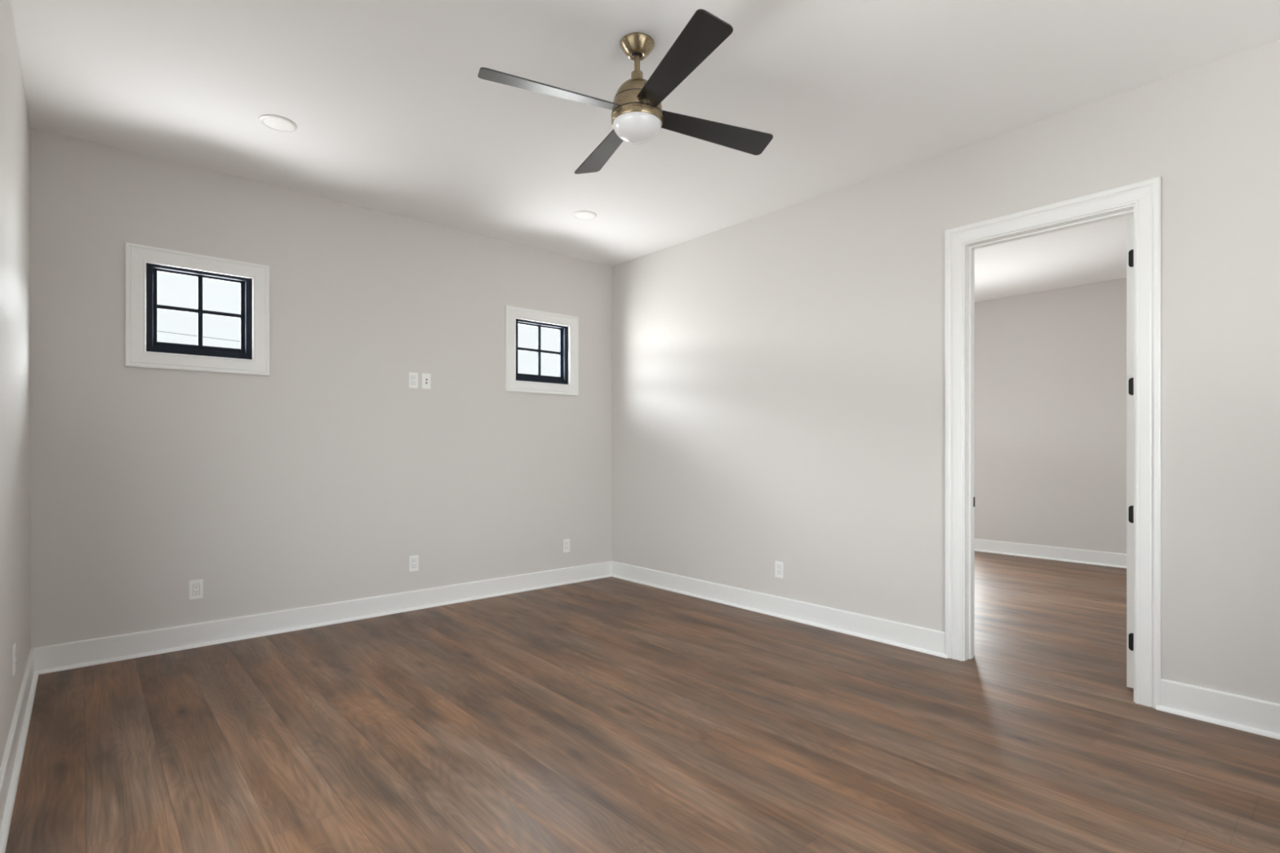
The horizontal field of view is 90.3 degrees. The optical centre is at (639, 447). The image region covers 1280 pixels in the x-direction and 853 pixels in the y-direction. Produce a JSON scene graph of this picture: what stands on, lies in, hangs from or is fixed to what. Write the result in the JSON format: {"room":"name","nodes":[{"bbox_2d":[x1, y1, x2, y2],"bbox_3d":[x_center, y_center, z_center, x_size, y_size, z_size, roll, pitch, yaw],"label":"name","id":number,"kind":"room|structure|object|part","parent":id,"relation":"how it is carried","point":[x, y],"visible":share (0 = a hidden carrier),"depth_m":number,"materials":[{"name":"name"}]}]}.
{"room":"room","nodes":[
{"label":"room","id":0,"kind":"room"},
{"bbox_2d":[0,0,31,767],"bbox_3d":[-1.581,-0.259,1.361,0.155,3.048,5.682,0,0,-41],"label":"wall","id":1,"kind":"structure","parent":0,"point":[15,123],"depth_m":2.62,"materials":[{"name":"grey paint"}]},
{"bbox_2d":[12,642,16,675],"bbox_3d":[-2.597,0.880,2.644,0.009,0.122,0.073,0,0,-41],"label":"wall outlet","id":2,"kind":"object","parent":1,"relation":"attached to","point":[14,651],"visible":1,"depth_m":2.62,"materials":[{"name":"white plastic"}]},
{"bbox_2d":[14,650,16,668],"bbox_3d":[-2.596,0.880,2.645,0.004,0.067,0.034,0,0,-41],"label":"receptacle","id":3,"kind":"object","parent":2,"relation":"attached to","point":[15,651],"depth_m":2.64,"materials":[{"name":"grey plastic"}]},
{"bbox_2d":[0,648,38,852],"bbox_3d":[-1.556,1.192,1.476,0.034,0.146,5.512,0,0,-41],"label":"baseboard","id":4,"kind":"structure","parent":1,"relation":"attached to","point":[11,762],"depth_m":2.50,"materials":[{"name":"white paint"}]},
{"bbox_2d":[31,127,611,648],"bbox_3d":[-0.251,-0.259,6.373,8.764,3.048,0.100,0,0,-41],"label":"wall","id":5,"kind":"structure","parent":0,"point":[317,479],"depth_m":4.40,"materials":[{"name":"grey paint"}]},
{"bbox_2d":[189,578,203,599],"bbox_3d":[-2.821,0.903,4.047,0.073,0.122,0.009,0,0,-41],"label":"wall outlet","id":6,"kind":"object","parent":5,"relation":"attached to","point":[196,586],"visible":1,"depth_m":4.04,"materials":[{"name":"white plastic"}]},
{"bbox_2d":[192,583,199,595],"bbox_3d":[-2.820,0.903,4.045,0.036,0.069,0.005,0,0,-41],"label":"receptacle","id":7,"kind":"object","parent":6,"relation":"attached to","point":[196,587],"depth_m":4.04,"materials":[{"name":"grey plastic"}]},
{"bbox_2d":[124,242,269,375],"bbox_3d":[-2.824,-0.856,4.094,0.759,0.739,0.105,0,0,-41],"label":"window","id":8,"kind":"structure","parent":5,"relation":"in","point":[143,263],"depth_m":4.04,"materials":[{"name":"white paint"}]},
{"bbox_3d":[-2.845,-0.868,4.118,0.500,0.492,0.029,0,0,-41],"label":"sash","id":9,"kind":"part","parent":8,"relation":"part of","materials":[{"name":"black metal"}]},
{"bbox_3d":[-2.835,-0.856,4.106,0.572,0.552,0.071,0,0,-41],"label":"frame","id":10,"kind":"part","parent":8,"relation":"part of","materials":[{"name":"black metal"}]},
{"bbox_2d":[30,560,611,674],"bbox_3d":[-1.826,1.192,4.902,4.146,0.146,0.034,0,0,-41],"label":"baseboard","id":11,"kind":"structure","parent":5,"relation":"attached to","point":[78,654],"depth_m":4.37,"materials":[{"name":"white paint"}]},
{"bbox_2d":[408,372,417,388],"bbox_3d":[-1.768,-0.524,4.970,0.073,0.122,0.009,0,0,-41],"label":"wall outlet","id":12,"kind":"object","parent":5,"relation":"attached to","point":[413,376],"visible":1,"depth_m":4.97,"materials":[{"name":"white plastic"}]},
{"bbox_2d":[411,375,415,384],"bbox_3d":[-1.767,-0.524,4.968,0.034,0.067,0.004,0,0,-41],"label":"receptacle","id":13,"kind":"object","parent":12,"relation":"attached to","point":[413,377],"depth_m":4.97,"materials":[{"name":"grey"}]},
{"bbox_2d":[408,555,418,571],"bbox_3d":[-1.766,0.905,4.973,0.073,0.122,0.009,0,0,-41],"label":"wall outlet","id":14,"kind":"object","parent":5,"relation":"attached to","point":[413,560],"visible":1,"depth_m":4.97,"materials":[{"name":"white plastic"}]},
{"bbox_2d":[411,558,416,568],"bbox_3d":[-1.765,0.905,4.971,0.036,0.069,0.001,0,0,-41],"label":"receptacle","id":15,"kind":"object","parent":14,"relation":"attached to","point":[413,560],"depth_m":4.97,"materials":[{"name":"grey plastic"}]},
{"bbox_2d":[422,373,431,389],"bbox_3d":[-1.688,-0.524,5.035,0.073,0.122,0.017,0,0,-41],"label":"plate","id":16,"kind":"object","parent":5,"relation":"attached to","point":[426,378],"visible":1,"depth_m":5.04,"materials":[{"name":"white plastic"}]},
{"bbox_2d":[505,305,578,395],"bbox_3d":[-0.899,-0.856,5.781,0.765,0.739,0.105,0,0,-41],"label":"window","id":17,"kind":"structure","parent":5,"relation":"in","point":[567,382],"depth_m":5.79,"materials":[{"name":"white paint"}]},
{"bbox_3d":[-0.921,-0.868,5.805,0.506,0.492,0.029,0,0,-41],"label":"sash","id":18,"kind":"part","parent":17,"relation":"part of","materials":[{"name":"black metal"}]},
{"bbox_3d":[-0.911,-0.856,5.794,0.578,0.552,0.071,0,0,-41],"label":"frame","id":19,"kind":"part","parent":17,"relation":"part of","materials":[{"name":"black metal"}]},
{"bbox_2d":[563,538,569,552],"bbox_3d":[-0.682,0.913,5.923,0.073,0.122,0.009,0,0,-41],"label":"wall outlet","id":20,"kind":"object","parent":5,"relation":"attached to","point":[566,541],"visible":1,"depth_m":5.92,"materials":[{"name":"white plastic"}]},
{"bbox_2d":[564,542,568,549],"bbox_3d":[-0.681,0.913,5.921,0.036,0.069,0.005,0,0,-41],"label":"receptacle","id":21,"kind":"object","parent":20,"relation":"attached to","point":[566,543],"depth_m":5.92,"materials":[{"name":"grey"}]},
{"bbox_2d":[4,551,1279,852],"bbox_3d":[1.622,1.325,4.237,8.764,0.120,5.782,0,0,-41],"label":"floor","id":22,"kind":"structure","parent":0,"point":[611,714],"depth_m":2.75,"materials":[{"name":"brown wood"}]},
{"bbox_2d":[10,0,1279,302],"bbox_3d":[1.622,-1.858,4.237,8.764,0.150,5.782,0,0,-41],"label":"ceiling","id":23,"kind":"structure","parent":0,"point":[391,110],"depth_m":3.16,"materials":[{"name":"white paint"}]},
{"bbox_2d":[258,114,297,132],"bbox_3d":[-1.990,-1.778,3.502,0.184,0.009,0.184,0,0,-41],"label":"recessed light","id":24,"kind":"object","parent":23,"relation":"in","point":[275,122],"visible":1,"depth_m":3.49,"materials":[{"name":"white plastic"}]},
{"bbox_2d":[573,210,596,220],"bbox_3d":[-0.423,-1.778,4.889,0.184,0.009,0.184,0,0,-41],"label":"recessed light","id":25,"kind":"object","parent":23,"relation":"in","point":[581,215],"visible":1,"depth_m":4.87,"materials":[{"name":"white plastic"}]},
{"bbox_2d":[477,8,773,173],"bbox_3d":[-0.013,-1.568,2.810,1.054,0.430,1.053,0,0,21],"label":"ceiling fan","id":26,"kind":"object","parent":23,"relation":"hanging from","point":[637,115],"visible":1,"depth_m":2.72,"materials":[{"name":"black wood"}]},
{"bbox_3d":[-0.373,-1.485,2.650,0.592,0.006,0.145,1,15,-24],"label":"blade","id":27,"kind":"part","parent":26,"relation":"part of","materials":[{"name":"black wood"}]},
{"bbox_3d":[-0.173,-1.481,3.170,0.145,0.006,0.592,-15,7,-23],"label":"blade","id":28,"kind":"part","parent":26,"relation":"part of","materials":[{"name":"grey wood"}]},
{"bbox_3d":[-0.013,-1.391,2.810,0.215,0.076,0.215,0,0,-41],"label":"globe","id":29,"kind":"part","parent":26,"relation":"part of","materials":[{"name":"white glass"}]},
{"bbox_3d":[0.147,-1.473,2.450,0.145,0.006,0.592,18,-7,-23],"label":"blade","id":30,"kind":"part","parent":26,"relation":"part of","materials":[{"name":"black wood"}]},
{"bbox_3d":[0.347,-1.469,2.970,0.592,0.006,0.145,1,-15,-24],"label":"blade","id":31,"kind":"part","parent":26,"relation":"part of","materials":[{"name":"black wood"}]},
{"bbox_2d":[611,39,1279,703],"bbox_3d":[1.595,-0.259,4.250,0.138,3.048,5.527,0,0,-41],"label":"wall","id":32,"kind":"structure","parent":0,"point":[778,377],"depth_m":4.04,"materials":[{"name":"grey paint"}]},
{"bbox_2d":[774,560,782,577],"bbox_3d":[1.041,0.915,4.770,0.009,0.122,0.073,0,0,-41],"label":"wall outlet","id":33,"kind":"object","parent":32,"relation":"attached to","point":[778,565],"visible":1,"depth_m":4.77,"materials":[{"name":"white plastic"}]},
{"bbox_2d":[777,564,780,574],"bbox_3d":[1.040,0.915,4.769,0.005,0.069,0.036,0,0,-41],"label":"receptacle","id":34,"kind":"object","parent":33,"relation":"attached to","point":[778,566],"depth_m":4.77,"materials":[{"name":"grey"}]},
{"bbox_2d":[611,560,947,658],"bbox_3d":[0.784,1.192,5.044,0.034,0.146,3.234,0,0,-41],"label":"baseboard","id":35,"kind":"structure","parent":32,"relation":"attached to","point":[928,641],"depth_m":4.62,"materials":[{"name":"white paint"}]},
{"bbox_2d":[945,176,1161,708],"bbox_3d":[2.241,-0.021,3.513,0.183,2.573,1.020,0,0,-41],"label":"door frame","id":36,"kind":"structure","parent":32,"relation":"attached to","point":[1143,199],"depth_m":3.27,"materials":[{"name":"white paint"}]},
{"bbox_2d":[1126,216,1133,688],"bbox_3d":[2.840,0.025,3.555,0.806,2.439,0.057,0,0,-41],"label":"door","id":37,"kind":"structure","parent":32,"relation":"in","point":[1130,220],"depth_m":3.30,"materials":[{"name":"white paint"}]},
{"bbox_2d":[1155,678,1279,739],"bbox_3d":[2.927,1.192,2.600,0.034,0.146,1.290,0,0,-41],"label":"baseboard","id":38,"kind":"structure","parent":32,"relation":"attached to","point":[1252,715],"depth_m":2.91,"materials":[{"name":"white paint"}]},
{"bbox_3d":[2.921,1.256,2.595,0.019,0.019,1.290,0,0,-41],"label":"shoe moulding","id":39,"kind":"part","parent":38,"relation":"part of","materials":[{"name":"white paint"}]},
{"bbox_2d":[974,277,1126,554],"bbox_3d":[4.892,-0.259,7.037,0.155,3.048,5.682,0,0,-41],"label":"wall","id":40,"kind":"structure","parent":0,"point":[1051,365],"depth_m":7.18,"materials":[{"name":"grey paint"}]},
{"bbox_2d":[974,538,1126,568],"bbox_3d":[4.831,1.192,6.963,0.034,0.146,5.340,0,0,-41],"label":"baseboard","id":41,"kind":"structure","parent":40,"relation":"attached to","point":[1058,553],"depth_m":7.17,"materials":[{"name":"white paint"}]},
{"bbox_3d":[4.825,1.256,6.958,0.019,0.019,5.340,0,0,-41],"label":"shoe moulding","id":42,"kind":"part","parent":41,"relation":"part of","materials":[{"name":"white paint"}]},
{"label":"outside","id":43,"kind":"structure","parent":0,"visible":0},
{"bbox_2d":[157,330,239,342],"bbox_3d":[-6.354,-2.170,15.709,36.840,1.381,0.011,0,0,-41],"label":"overhead cable","id":44,"kind":"object","parent":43,"point":[157,331],"visible":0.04,"depth_m":13.20,"materials":[{"name":"black plastic"}]}
]}

